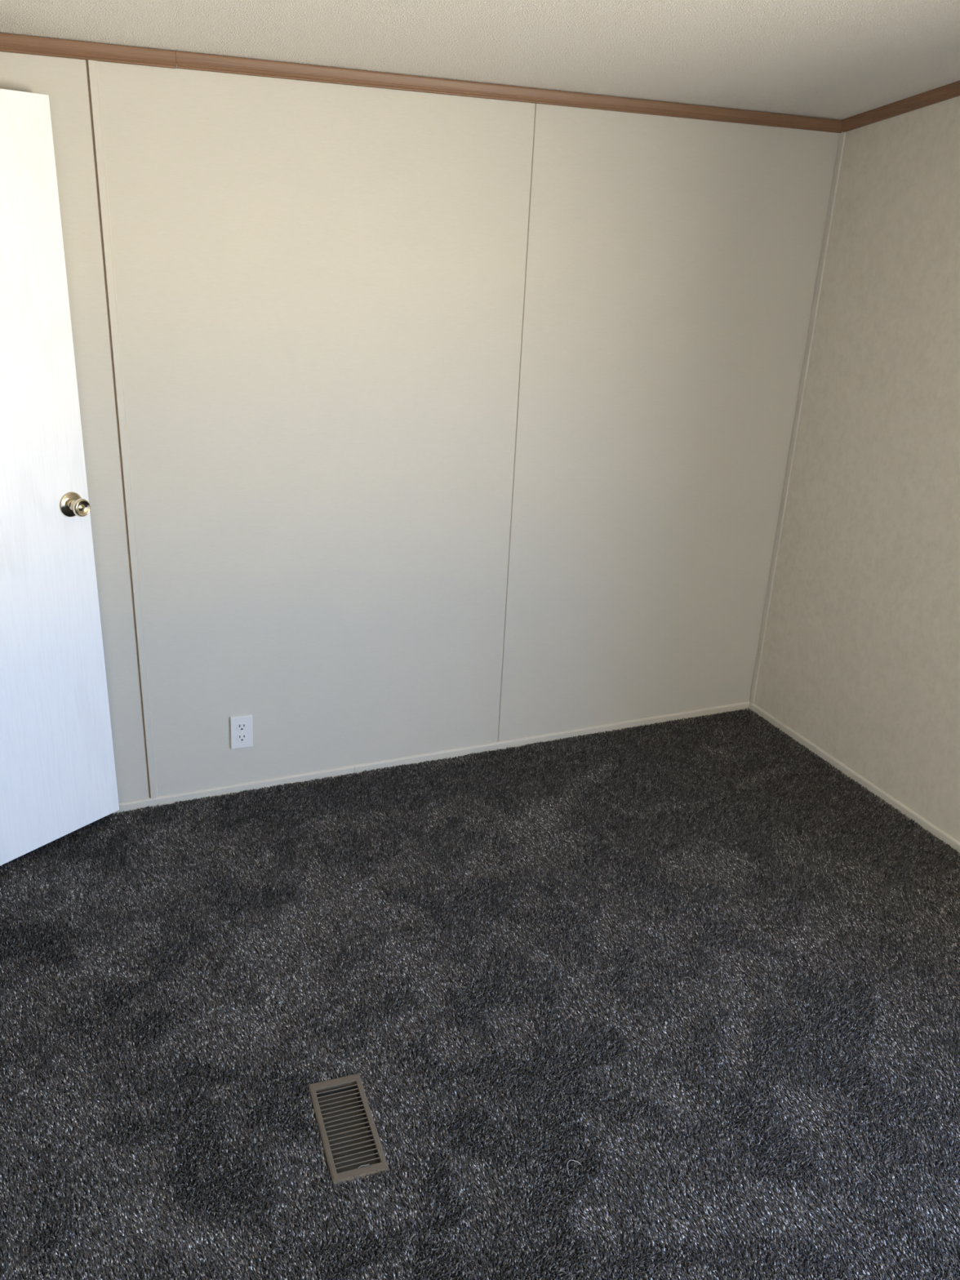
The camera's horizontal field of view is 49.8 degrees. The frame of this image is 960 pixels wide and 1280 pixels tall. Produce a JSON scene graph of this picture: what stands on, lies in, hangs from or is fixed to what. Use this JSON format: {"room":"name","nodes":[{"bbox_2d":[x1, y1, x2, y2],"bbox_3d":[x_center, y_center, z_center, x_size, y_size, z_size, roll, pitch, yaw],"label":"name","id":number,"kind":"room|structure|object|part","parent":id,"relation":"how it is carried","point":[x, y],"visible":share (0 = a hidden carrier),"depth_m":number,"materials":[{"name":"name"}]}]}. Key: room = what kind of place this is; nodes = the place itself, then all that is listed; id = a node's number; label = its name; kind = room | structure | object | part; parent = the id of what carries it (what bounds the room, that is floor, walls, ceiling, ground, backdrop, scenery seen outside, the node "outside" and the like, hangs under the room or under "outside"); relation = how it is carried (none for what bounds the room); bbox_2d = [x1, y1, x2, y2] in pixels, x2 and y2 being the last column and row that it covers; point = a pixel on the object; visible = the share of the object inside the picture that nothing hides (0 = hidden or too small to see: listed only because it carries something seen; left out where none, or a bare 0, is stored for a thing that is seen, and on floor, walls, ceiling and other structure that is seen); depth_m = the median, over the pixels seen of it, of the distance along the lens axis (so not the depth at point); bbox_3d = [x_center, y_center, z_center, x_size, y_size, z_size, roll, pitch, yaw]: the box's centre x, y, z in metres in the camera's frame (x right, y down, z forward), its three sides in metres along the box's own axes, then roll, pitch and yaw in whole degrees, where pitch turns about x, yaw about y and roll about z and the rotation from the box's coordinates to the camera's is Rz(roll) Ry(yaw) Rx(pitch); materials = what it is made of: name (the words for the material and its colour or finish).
{"room":"empty bedroom","nodes":[
{"label":"empty bedroom","id":0,"kind":"room"},
{"bbox_2d":[0,51,839,802],"bbox_3d":[-0.785,-0.509,3.053,4.397,2.232,0.100,-7,24,-22],"label":"wall","id":1,"kind":"structure","parent":0,"point":[453,421],"depth_m":3.22,"materials":[{"name":"beige paint"}]},
{"bbox_3d":[-1.343,-0.411,2.781,0.724,2.184,0.009,-7,24,-22],"label":"wall panel","id":2,"kind":"part","parent":1,"relation":"part of","materials":[{"name":"plastic"}]},
{"bbox_2d":[88,59,157,799],"bbox_3d":[-0.993,-0.458,2.917,0.022,2.084,0.005,-7,24,-22],"label":"wall trim strip","id":3,"kind":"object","parent":1,"relation":"attached to","point":[92,64],"depth_m":2.84,"materials":[{"name":"grey plastic"}]},
{"bbox_2d":[230,714,253,749],"bbox_3d":[-0.769,0.297,3.342,0.070,0.113,0.011,-5,24,-23],"label":"electrical outlet","id":4,"kind":"object","parent":1,"relation":"attached to","point":[241,726],"visible":1,"depth_m":3.34,"materials":[{"name":"grey plastic"}]},
{"bbox_2d":[236,733,247,742],"bbox_3d":[-0.769,0.316,3.346,0.034,0.029,0.002,-7,24,-22],"label":"receptacle","id":5,"kind":"object","parent":4,"relation":"attached to","point":[240,737],"depth_m":3.35,"materials":[{"name":"white plastic"}]},
{"bbox_2d":[236,722,247,731],"bbox_3d":[-0.766,0.280,3.332,0.034,0.029,0.002,-7,24,-22],"label":"receptacle","id":6,"kind":"object","parent":4,"relation":"attached to","point":[241,726],"depth_m":3.33,"materials":[{"name":"white plastic"}]},
{"bbox_3d":[-0.448,-0.518,3.153,1.216,2.184,0.009,-7,24,-22],"label":"wall panel","id":7,"kind":"part","parent":1,"relation":"part of","materials":[{"name":"plastic"}]},
{"bbox_2d":[0,32,842,133],"bbox_3d":[-0.207,-1.517,2.820,3.041,0.038,0.016,-7,24,-22],"label":"trim","id":8,"kind":"structure","parent":1,"relation":"attached to","point":[12,43],"depth_m":2.79,"materials":[{"name":"brown wood"}]},
{"bbox_2d":[106,701,749,816],"bbox_3d":[-0.304,0.433,3.620,3.046,0.037,0.008,-7,24,-22],"label":"baseboard","id":9,"kind":"structure","parent":1,"relation":"attached to","point":[169,799],"depth_m":3.64,"materials":[{"name":"grey plastic"}]},
{"bbox_3d":[0.629,-0.647,3.600,1.125,2.184,0.009,-7,24,-22],"label":"wall panel","id":10,"kind":"part","parent":1,"relation":"part of","materials":[{"name":"paint"}]},
{"bbox_2d":[0,0,959,119],"bbox_3d":[0.120,-1.060,0.649,4.447,0.822,4.512,-7,24,-22],"label":"ceiling","id":11,"kind":"structure","parent":0,"point":[837,60],"depth_m":2.54,"materials":[{"name":"white paint"}]},
{"bbox_2d":[0,712,959,1279],"bbox_3d":[-0.007,1.309,1.610,4.427,0.040,4.472,-7,24,-22],"label":"floor","id":12,"kind":"structure","parent":0,"point":[576,1250],"depth_m":2.32,"materials":[{"name":"black carpet"}]},
{"bbox_2d":[307,1073,389,1186],"bbox_3d":[-0.284,1.086,2.214,0.117,0.132,0.268,-5,23,-19],"label":"floor vent","id":13,"kind":"object","parent":12,"relation":"in","point":[346,1139],"visible":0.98,"depth_m":2.19,"materials":[{"name":"brown metal"}]},
{"bbox_2d":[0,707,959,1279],"bbox_3d":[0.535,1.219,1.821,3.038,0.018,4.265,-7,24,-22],"label":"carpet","id":14,"kind":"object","parent":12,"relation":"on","point":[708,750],"visible":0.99,"depth_m":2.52,"materials":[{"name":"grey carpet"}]},
{"bbox_2d":[753,95,959,842],"bbox_3d":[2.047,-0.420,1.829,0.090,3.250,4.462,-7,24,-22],"label":"wall","id":15,"kind":"structure","parent":0,"point":[860,658],"depth_m":3.40,"materials":[{"name":"paint"}]},
{"bbox_2d":[749,132,845,703],"bbox_3d":[1.145,-0.704,3.795,0.006,2.086,0.024,-7,24,-22],"label":"trim","id":16,"kind":"structure","parent":15,"relation":"attached to","point":[842,135],"depth_m":3.73,"materials":[{"name":"grey plastic"}]},
{"bbox_2d":[748,702,959,853],"bbox_3d":[1.933,1.044,2.395,0.008,0.037,4.262,-7,24,-22],"label":"baseboard","id":17,"kind":"structure","parent":15,"relation":"attached to","point":[903,809],"depth_m":3.65,"materials":[{"name":"grey plastic"}]},
{"bbox_2d":[841,80,959,132],"bbox_3d":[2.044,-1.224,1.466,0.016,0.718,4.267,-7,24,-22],"label":"trim","id":18,"kind":"structure","parent":15,"relation":"attached to","point":[950,91],"depth_m":3.16,"materials":[{"name":"brown wood"}]},
{"bbox_3d":[-0.836,-0.073,0.628,0.100,3.250,4.472,-7,24,-22],"label":"wall","id":19,"kind":"structure","parent":0,"visible":0},
{"bbox_2d":[0,88,119,866],"bbox_3d":[-1.280,-0.288,2.583,0.101,1.982,0.700,18,27,32],"label":"door","id":20,"kind":"structure","parent":19,"relation":"in","point":[58,773],"depth_m":2.77,"materials":[{"name":"white paint"}]},
{"bbox_3d":[-1.085,-0.360,2.793,0.050,0.050,0.050,18,27,32],"label":"knob","id":21,"kind":"part","parent":20,"relation":"part of","materials":[{"name":"gold metal"}]}
]}

